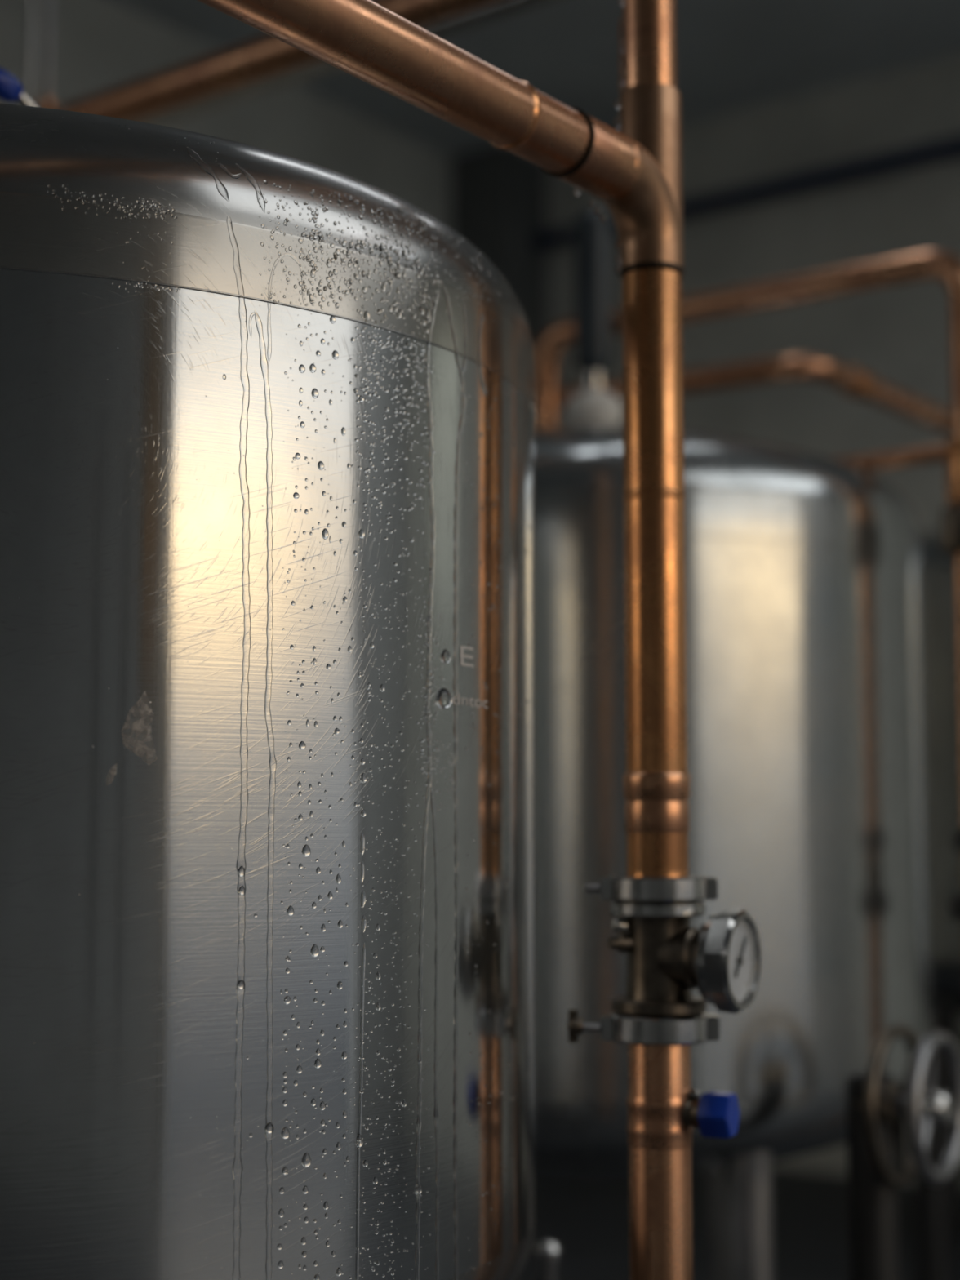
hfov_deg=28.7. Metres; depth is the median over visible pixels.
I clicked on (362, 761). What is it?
water droplet
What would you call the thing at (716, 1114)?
port
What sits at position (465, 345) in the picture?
trail
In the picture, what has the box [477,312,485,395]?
trail
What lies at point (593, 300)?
pipe
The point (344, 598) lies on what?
water droplet
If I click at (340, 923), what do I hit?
water droplet
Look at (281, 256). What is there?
trail
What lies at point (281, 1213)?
water droplet
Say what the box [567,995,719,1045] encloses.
clamp
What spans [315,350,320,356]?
water droplet
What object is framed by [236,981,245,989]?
water droplet
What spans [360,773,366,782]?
water droplet
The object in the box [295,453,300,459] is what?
water droplet
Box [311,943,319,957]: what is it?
water droplet
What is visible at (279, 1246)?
water droplet
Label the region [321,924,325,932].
water droplet
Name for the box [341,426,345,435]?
water droplet
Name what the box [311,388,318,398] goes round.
water droplet
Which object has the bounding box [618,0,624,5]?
bead
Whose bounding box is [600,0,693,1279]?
copper riser
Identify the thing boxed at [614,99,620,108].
bead
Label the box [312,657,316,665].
water droplet
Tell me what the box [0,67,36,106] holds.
valve
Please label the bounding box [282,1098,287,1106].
water droplet
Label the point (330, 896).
water droplet
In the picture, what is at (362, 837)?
trail
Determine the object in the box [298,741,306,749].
water droplet
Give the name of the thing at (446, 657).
water droplet
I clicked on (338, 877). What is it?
water droplet
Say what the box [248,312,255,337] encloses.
trail
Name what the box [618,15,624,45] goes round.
bead
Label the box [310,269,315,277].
water droplet
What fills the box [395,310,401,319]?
water droplet
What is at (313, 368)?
water droplet
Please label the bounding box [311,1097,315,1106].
water droplet
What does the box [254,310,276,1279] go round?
trail
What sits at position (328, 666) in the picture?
water droplet
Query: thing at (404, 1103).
water droplet
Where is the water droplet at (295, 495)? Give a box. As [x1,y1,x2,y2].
[293,492,299,498]
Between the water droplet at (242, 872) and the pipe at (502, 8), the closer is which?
the water droplet at (242, 872)
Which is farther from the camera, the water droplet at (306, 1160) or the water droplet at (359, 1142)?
the water droplet at (359, 1142)
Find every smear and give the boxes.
[106,765,116,784]
[121,690,157,764]
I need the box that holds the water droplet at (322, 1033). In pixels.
[320,1029,324,1035]
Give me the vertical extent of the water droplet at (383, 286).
0.007 m
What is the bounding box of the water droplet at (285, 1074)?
[282,1071,287,1078]
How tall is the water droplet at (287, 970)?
0.004 m
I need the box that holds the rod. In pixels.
[26,0,36,106]
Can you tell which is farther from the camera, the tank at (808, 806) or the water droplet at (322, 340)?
the tank at (808, 806)
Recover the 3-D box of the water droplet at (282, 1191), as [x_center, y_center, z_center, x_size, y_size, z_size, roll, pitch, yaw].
[-0.137,0.382,1.299,0.004,0.005,0.002,4,-7,-38]
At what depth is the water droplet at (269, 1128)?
1.29 m
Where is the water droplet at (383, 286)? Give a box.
[381,284,385,292]
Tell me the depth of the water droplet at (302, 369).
1.36 m
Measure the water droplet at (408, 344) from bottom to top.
0.006 m
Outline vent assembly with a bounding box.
[564,209,622,426]
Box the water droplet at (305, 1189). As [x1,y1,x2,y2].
[302,1185,308,1194]
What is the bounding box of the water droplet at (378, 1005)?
[376,1001,380,1010]
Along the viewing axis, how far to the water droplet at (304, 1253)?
1.31 m
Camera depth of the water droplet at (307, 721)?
1.34 m
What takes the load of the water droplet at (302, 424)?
attached to the tank at (104, 1175)
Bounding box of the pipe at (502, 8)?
[136,0,553,125]
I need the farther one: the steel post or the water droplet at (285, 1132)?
the steel post
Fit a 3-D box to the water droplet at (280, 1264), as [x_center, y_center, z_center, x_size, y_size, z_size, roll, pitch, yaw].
[-0.137,0.431,1.294,0.005,0.005,0.002,4,-7,-38]
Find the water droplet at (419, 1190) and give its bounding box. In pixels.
[416,1186,422,1194]
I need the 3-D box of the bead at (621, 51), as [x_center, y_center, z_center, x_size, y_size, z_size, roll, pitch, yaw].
[0.131,-0.529,1.717,0.008,0.046,0.008,0,-6,0]
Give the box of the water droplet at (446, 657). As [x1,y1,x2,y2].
[441,648,450,663]
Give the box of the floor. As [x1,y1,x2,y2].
[519,1165,959,1279]
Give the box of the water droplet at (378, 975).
[376,971,380,980]
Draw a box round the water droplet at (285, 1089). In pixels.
[282,1086,287,1093]
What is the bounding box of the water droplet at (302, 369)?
[298,364,305,373]
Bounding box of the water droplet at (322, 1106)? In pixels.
[320,1101,325,1110]
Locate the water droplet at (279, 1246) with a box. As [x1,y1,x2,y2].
[277,1243,282,1249]
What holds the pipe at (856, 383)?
attached to the tank at (937, 1206)
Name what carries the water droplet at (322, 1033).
attached to the tank at (104, 1175)
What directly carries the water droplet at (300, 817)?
attached to the tank at (104, 1175)
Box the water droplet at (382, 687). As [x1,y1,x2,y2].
[379,684,384,691]
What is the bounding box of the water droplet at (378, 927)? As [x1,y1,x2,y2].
[376,923,380,930]
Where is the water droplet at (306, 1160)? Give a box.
[302,1152,311,1167]
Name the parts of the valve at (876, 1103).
guard arm, stem, guard arm, guard arm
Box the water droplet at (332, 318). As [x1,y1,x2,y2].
[329,315,335,323]
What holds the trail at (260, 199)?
attached to the tank at (104, 1175)
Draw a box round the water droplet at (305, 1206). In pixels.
[302,1204,307,1209]
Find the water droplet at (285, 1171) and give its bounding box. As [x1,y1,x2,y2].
[282,1166,288,1174]
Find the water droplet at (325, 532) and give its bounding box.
[322,528,328,539]
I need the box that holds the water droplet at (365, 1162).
[363,1160,368,1166]
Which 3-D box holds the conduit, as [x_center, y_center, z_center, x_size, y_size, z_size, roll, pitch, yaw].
[1.536,-1.370,4.971,3.721,0.052,0.052,-4,-7,37]
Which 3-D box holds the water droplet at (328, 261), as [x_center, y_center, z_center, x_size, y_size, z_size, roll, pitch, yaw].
[-0.112,-0.279,1.387,0.005,0.007,0.002,5,-8,-42]
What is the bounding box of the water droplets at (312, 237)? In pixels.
[18,116,533,1279]
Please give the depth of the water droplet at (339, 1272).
1.32 m
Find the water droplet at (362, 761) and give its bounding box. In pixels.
[360,758,364,764]
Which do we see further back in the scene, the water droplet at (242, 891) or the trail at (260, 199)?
the trail at (260, 199)
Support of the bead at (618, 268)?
attached to the copper riser
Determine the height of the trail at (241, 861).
0.745 m
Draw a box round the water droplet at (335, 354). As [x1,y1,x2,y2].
[332,350,338,359]
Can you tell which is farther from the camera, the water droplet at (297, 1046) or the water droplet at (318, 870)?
the water droplet at (318, 870)
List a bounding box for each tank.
[0,102,537,1279]
[534,426,933,1279]
[915,528,959,1279]
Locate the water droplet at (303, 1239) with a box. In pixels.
[301,1236,306,1244]
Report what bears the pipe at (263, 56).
hanging from the rod
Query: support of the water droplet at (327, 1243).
attached to the tank at (104, 1175)
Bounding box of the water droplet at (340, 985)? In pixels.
[337,980,342,990]
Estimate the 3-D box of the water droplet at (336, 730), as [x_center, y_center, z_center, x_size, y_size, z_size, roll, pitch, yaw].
[-0.104,0.066,1.360,0.004,0.005,0.002,6,-8,-44]
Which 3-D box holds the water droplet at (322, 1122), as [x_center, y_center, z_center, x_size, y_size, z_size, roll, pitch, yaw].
[-0.111,0.341,1.326,0.004,0.005,0.002,5,-8,-42]
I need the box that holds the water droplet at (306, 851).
[302,844,311,857]
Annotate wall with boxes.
[0,0,451,227]
[546,53,959,1183]
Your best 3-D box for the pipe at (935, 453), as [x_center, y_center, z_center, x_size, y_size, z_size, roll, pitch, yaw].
[0.566,-0.257,2.706,0.250,0.025,0.025,-4,-7,37]
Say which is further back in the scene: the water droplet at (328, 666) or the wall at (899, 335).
the wall at (899, 335)
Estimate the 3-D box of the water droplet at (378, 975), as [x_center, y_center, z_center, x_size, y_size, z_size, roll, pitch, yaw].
[-0.074,0.246,1.373,0.002,0.006,0.004,-5,-7,40]
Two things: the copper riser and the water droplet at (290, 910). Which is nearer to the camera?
the water droplet at (290, 910)
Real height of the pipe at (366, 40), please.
0.060 m
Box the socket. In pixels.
[559,115,643,200]
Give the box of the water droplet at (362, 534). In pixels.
[358,528,364,538]
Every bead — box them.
[574,186,582,195]
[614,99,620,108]
[614,115,621,129]
[615,264,622,274]
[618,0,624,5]
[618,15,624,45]
[618,44,624,75]
[618,74,625,95]
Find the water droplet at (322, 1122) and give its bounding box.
[320,1119,324,1126]
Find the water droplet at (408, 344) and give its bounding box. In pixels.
[405,341,411,348]
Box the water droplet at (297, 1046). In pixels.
[295,1044,300,1049]
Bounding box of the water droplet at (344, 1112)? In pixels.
[342,1110,346,1118]
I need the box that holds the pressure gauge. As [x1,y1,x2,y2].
[694,909,760,1013]
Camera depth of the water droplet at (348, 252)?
1.40 m
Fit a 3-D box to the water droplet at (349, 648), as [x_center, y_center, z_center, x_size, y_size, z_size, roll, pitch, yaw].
[-0.095,0.007,1.374,0.002,0.005,0.004,-6,-8,44]
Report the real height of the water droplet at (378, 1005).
0.006 m
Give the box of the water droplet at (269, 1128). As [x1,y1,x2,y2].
[265,1123,274,1133]
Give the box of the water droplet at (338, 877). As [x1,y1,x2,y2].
[336,873,341,884]
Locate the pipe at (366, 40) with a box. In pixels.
[197,0,643,200]
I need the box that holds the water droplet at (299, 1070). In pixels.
[296,1065,302,1073]
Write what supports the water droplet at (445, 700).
attached to the tank at (104, 1175)
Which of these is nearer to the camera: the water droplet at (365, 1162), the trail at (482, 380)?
the water droplet at (365, 1162)
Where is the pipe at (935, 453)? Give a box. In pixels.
[831,444,945,471]
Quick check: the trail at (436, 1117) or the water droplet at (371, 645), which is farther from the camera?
the trail at (436, 1117)
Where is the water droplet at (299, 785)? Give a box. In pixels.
[297,781,301,788]
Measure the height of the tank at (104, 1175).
1.550 m
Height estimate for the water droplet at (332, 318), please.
0.006 m
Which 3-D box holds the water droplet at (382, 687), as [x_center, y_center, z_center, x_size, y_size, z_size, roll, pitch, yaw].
[-0.072,0.035,1.396,0.002,0.006,0.004,-5,-8,40]
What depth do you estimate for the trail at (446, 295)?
1.46 m
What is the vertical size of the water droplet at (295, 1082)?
0.004 m
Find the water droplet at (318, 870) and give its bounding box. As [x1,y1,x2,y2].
[315,866,320,874]
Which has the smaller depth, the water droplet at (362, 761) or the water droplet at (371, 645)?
the water droplet at (362, 761)
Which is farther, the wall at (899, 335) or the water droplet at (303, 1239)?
the wall at (899, 335)
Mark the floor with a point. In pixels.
(588, 1220)
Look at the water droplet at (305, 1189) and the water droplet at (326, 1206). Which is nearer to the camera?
the water droplet at (305, 1189)
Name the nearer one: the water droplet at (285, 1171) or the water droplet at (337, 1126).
the water droplet at (285, 1171)
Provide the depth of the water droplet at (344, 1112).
1.34 m
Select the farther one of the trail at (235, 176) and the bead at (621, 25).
the bead at (621, 25)
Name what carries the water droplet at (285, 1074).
attached to the tank at (104, 1175)
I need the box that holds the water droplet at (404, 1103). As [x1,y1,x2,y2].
[402,1099,406,1106]
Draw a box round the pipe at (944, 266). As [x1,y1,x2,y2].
[533,249,959,919]
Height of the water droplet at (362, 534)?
0.007 m
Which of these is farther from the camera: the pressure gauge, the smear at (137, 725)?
the pressure gauge
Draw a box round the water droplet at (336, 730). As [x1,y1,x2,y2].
[334,727,339,734]
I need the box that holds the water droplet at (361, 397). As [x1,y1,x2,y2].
[359,395,364,402]
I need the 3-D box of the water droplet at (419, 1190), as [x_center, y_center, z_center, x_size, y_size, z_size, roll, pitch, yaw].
[-0.045,0.408,1.392,0.003,0.007,0.007,-4,-7,35]
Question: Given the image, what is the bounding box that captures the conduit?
[533,136,959,250]
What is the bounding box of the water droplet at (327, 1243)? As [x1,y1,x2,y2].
[325,1240,329,1246]
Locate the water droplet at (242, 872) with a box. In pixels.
[237,867,245,876]
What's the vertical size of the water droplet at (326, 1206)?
0.006 m
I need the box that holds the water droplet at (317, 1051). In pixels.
[315,1048,320,1055]
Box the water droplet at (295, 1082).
[293,1079,297,1085]
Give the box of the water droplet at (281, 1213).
[278,1208,284,1217]
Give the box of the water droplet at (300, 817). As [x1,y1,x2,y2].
[298,813,302,820]
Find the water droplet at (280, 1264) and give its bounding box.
[277,1260,283,1268]
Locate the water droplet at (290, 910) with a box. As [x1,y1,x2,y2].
[287,905,293,915]
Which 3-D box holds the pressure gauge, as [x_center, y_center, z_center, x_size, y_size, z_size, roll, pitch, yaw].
[0.211,0.275,1.610,0.035,0.088,0.088,-3,-7,29]
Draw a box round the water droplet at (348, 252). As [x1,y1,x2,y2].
[346,249,351,257]
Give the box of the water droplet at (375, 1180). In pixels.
[373,1176,377,1184]
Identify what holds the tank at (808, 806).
on the floor
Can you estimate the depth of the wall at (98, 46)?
5.16 m
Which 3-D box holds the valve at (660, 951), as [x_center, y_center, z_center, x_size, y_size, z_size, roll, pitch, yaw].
[0.160,0.274,1.636,0.082,0.080,0.067,-3,-7,29]
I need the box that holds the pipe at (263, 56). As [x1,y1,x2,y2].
[52,0,502,120]
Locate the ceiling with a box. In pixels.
[114,0,959,155]
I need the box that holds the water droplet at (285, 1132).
[281,1126,289,1138]
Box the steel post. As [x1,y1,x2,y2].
[533,1239,562,1279]
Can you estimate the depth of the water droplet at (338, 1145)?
1.33 m
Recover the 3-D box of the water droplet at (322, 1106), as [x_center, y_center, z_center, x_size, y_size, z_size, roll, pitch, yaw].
[-0.111,0.330,1.327,0.005,0.006,0.002,5,-8,-42]
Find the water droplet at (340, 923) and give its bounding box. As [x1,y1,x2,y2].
[337,920,342,928]
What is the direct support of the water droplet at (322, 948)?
attached to the tank at (104, 1175)
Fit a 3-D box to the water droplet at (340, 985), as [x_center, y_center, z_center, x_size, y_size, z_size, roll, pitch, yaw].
[-0.100,0.248,1.345,0.005,0.006,0.002,5,-8,-44]
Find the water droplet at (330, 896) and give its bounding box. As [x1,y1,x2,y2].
[327,891,333,899]
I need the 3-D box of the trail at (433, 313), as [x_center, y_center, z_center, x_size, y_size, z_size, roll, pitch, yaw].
[-0.040,0.100,1.431,0.003,0.761,0.028,-4,-7,35]
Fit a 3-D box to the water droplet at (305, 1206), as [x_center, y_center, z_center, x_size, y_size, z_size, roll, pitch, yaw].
[-0.122,0.396,1.310,0.004,0.004,0.002,5,-8,-41]
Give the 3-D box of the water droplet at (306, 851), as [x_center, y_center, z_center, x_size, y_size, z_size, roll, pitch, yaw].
[-0.123,0.150,1.333,0.007,0.009,0.003,5,-8,-41]
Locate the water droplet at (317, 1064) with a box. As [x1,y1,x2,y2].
[314,1057,321,1068]
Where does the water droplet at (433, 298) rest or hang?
attached to the tank at (104, 1175)
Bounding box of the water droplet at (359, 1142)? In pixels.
[355,1136,363,1146]
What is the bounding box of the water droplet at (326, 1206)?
[323,1200,328,1209]
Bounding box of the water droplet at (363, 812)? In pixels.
[360,808,365,817]
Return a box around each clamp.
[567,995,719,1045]
[584,875,717,917]
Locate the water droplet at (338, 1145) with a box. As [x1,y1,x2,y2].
[336,1142,341,1150]
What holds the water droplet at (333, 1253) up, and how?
attached to the tank at (104, 1175)
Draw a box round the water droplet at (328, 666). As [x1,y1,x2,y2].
[326,663,330,669]
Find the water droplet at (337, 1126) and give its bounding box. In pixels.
[335,1121,339,1128]
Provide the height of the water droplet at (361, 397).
0.005 m
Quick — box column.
[451,145,547,352]
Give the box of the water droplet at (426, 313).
[425,311,430,319]
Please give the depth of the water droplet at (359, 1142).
1.35 m
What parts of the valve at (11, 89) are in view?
lever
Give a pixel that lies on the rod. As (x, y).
(32, 3)
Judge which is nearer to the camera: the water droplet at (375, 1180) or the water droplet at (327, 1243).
the water droplet at (327, 1243)
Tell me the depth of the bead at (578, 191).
1.65 m
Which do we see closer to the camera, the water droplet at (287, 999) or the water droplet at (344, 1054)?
the water droplet at (287, 999)
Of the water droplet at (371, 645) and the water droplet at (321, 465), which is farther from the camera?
the water droplet at (371, 645)
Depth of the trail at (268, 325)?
1.35 m
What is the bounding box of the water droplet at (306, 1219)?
[303,1216,308,1222]
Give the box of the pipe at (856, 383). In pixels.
[556,355,952,436]
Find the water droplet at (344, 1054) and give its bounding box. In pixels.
[342,1050,346,1059]
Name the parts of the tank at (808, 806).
leg, leg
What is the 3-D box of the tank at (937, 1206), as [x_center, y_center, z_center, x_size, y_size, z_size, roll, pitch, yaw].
[1.350,0.538,4.067,1.201,1.639,1.201,1,-6,-9]
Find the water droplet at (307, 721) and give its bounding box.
[306,719,309,726]
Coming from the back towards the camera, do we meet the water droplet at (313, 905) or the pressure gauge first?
the pressure gauge
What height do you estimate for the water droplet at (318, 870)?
0.005 m
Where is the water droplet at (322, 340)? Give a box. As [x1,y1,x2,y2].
[320,337,324,344]
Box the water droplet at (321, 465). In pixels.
[317,461,324,470]
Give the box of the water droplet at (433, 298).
[431,295,436,303]
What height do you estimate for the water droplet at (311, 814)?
0.005 m
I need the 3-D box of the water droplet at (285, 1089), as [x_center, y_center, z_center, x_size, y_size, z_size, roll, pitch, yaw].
[-0.136,0.314,1.307,0.004,0.005,0.002,5,-7,-40]
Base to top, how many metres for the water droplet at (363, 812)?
0.006 m
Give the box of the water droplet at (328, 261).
[326,258,331,267]
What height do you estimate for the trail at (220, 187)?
0.042 m
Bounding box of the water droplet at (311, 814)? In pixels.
[309,810,313,817]
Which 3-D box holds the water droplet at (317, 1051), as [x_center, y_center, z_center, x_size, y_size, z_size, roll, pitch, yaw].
[-0.114,0.292,1.327,0.004,0.005,0.002,5,-8,-41]
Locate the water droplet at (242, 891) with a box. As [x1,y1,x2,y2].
[240,887,245,895]
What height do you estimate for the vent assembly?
0.400 m
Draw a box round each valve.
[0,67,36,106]
[608,916,699,1000]
[845,1024,959,1279]
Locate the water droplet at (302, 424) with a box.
[300,421,305,427]
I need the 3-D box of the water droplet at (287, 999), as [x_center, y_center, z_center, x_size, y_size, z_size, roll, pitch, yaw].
[-0.135,0.252,1.314,0.005,0.006,0.002,4,-7,-37]
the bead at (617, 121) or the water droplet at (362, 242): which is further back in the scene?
the bead at (617, 121)
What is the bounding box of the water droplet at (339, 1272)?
[336,1266,342,1275]
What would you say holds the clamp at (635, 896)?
attached to the copper riser
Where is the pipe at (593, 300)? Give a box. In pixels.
[574,209,613,373]
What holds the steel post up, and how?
on the floor
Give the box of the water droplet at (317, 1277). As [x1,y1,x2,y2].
[314,1274,319,1279]
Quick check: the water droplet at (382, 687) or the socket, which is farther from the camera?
the socket
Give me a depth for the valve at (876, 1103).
2.28 m
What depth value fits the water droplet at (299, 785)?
1.33 m
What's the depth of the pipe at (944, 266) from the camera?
2.74 m
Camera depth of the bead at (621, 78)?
1.71 m
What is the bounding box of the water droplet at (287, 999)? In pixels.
[284,995,290,1004]
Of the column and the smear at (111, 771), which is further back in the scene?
the column
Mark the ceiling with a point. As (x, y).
(733, 55)
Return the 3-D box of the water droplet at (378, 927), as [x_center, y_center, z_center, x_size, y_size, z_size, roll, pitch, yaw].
[-0.075,0.211,1.376,0.002,0.006,0.004,-5,-8,40]
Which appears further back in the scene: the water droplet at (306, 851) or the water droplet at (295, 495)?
the water droplet at (295, 495)
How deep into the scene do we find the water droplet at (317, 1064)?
1.32 m
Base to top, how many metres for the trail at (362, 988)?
0.243 m
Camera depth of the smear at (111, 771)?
1.26 m
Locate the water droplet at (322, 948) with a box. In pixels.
[320,946,324,952]
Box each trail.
[186,146,229,201]
[219,163,241,178]
[226,215,250,1279]
[235,163,265,212]
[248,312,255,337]
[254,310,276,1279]
[266,311,271,362]
[267,253,305,311]
[355,942,365,1279]
[360,832,364,854]
[360,859,364,882]
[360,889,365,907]
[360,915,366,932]
[414,288,439,1279]
[430,782,439,1279]
[441,282,466,1279]
[462,299,467,373]
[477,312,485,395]
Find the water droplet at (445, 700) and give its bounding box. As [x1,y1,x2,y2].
[437,688,452,708]
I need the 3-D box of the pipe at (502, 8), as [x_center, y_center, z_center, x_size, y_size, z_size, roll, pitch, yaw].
[0.015,-0.957,2.834,3.884,0.038,0.038,-4,-7,37]
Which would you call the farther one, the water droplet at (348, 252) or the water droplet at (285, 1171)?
the water droplet at (348, 252)
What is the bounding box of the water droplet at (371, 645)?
[369,641,373,648]
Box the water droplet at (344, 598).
[342,595,347,602]
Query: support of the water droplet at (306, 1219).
attached to the tank at (104, 1175)
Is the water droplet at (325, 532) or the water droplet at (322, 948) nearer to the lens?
the water droplet at (322, 948)
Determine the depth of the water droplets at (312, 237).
1.41 m
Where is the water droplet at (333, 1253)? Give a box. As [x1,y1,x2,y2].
[331,1249,335,1257]
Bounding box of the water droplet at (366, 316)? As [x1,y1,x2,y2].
[364,311,369,320]
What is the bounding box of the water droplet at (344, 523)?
[342,521,346,527]
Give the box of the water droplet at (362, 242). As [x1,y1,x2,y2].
[360,240,364,248]
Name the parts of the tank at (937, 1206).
leg, leg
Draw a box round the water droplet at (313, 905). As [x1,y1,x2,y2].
[311,902,316,908]
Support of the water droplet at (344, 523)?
attached to the tank at (104, 1175)
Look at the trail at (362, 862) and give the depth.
1.37 m
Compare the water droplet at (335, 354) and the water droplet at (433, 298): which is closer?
the water droplet at (335, 354)
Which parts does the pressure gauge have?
glass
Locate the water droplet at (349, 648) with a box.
[347,645,351,652]
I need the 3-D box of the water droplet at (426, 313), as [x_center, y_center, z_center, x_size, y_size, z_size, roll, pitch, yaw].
[-0.041,-0.254,1.465,0.003,0.007,0.006,-4,-7,35]
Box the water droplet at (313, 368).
[309,363,315,373]
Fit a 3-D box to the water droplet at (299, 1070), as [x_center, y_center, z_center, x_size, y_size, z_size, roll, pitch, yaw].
[-0.127,0.301,1.316,0.005,0.006,0.002,5,-8,-41]
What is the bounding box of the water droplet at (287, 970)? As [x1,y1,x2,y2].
[285,967,289,973]
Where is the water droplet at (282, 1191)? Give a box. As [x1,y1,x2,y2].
[279,1186,284,1194]
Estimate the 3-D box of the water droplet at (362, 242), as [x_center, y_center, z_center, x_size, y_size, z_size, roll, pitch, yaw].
[-0.089,-0.298,1.412,0.002,0.007,0.005,-5,-8,44]
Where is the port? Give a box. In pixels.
[681,1088,739,1138]
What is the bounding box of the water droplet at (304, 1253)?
[302,1250,306,1257]
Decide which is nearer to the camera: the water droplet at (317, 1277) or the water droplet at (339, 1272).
the water droplet at (317, 1277)
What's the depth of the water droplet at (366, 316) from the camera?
1.41 m

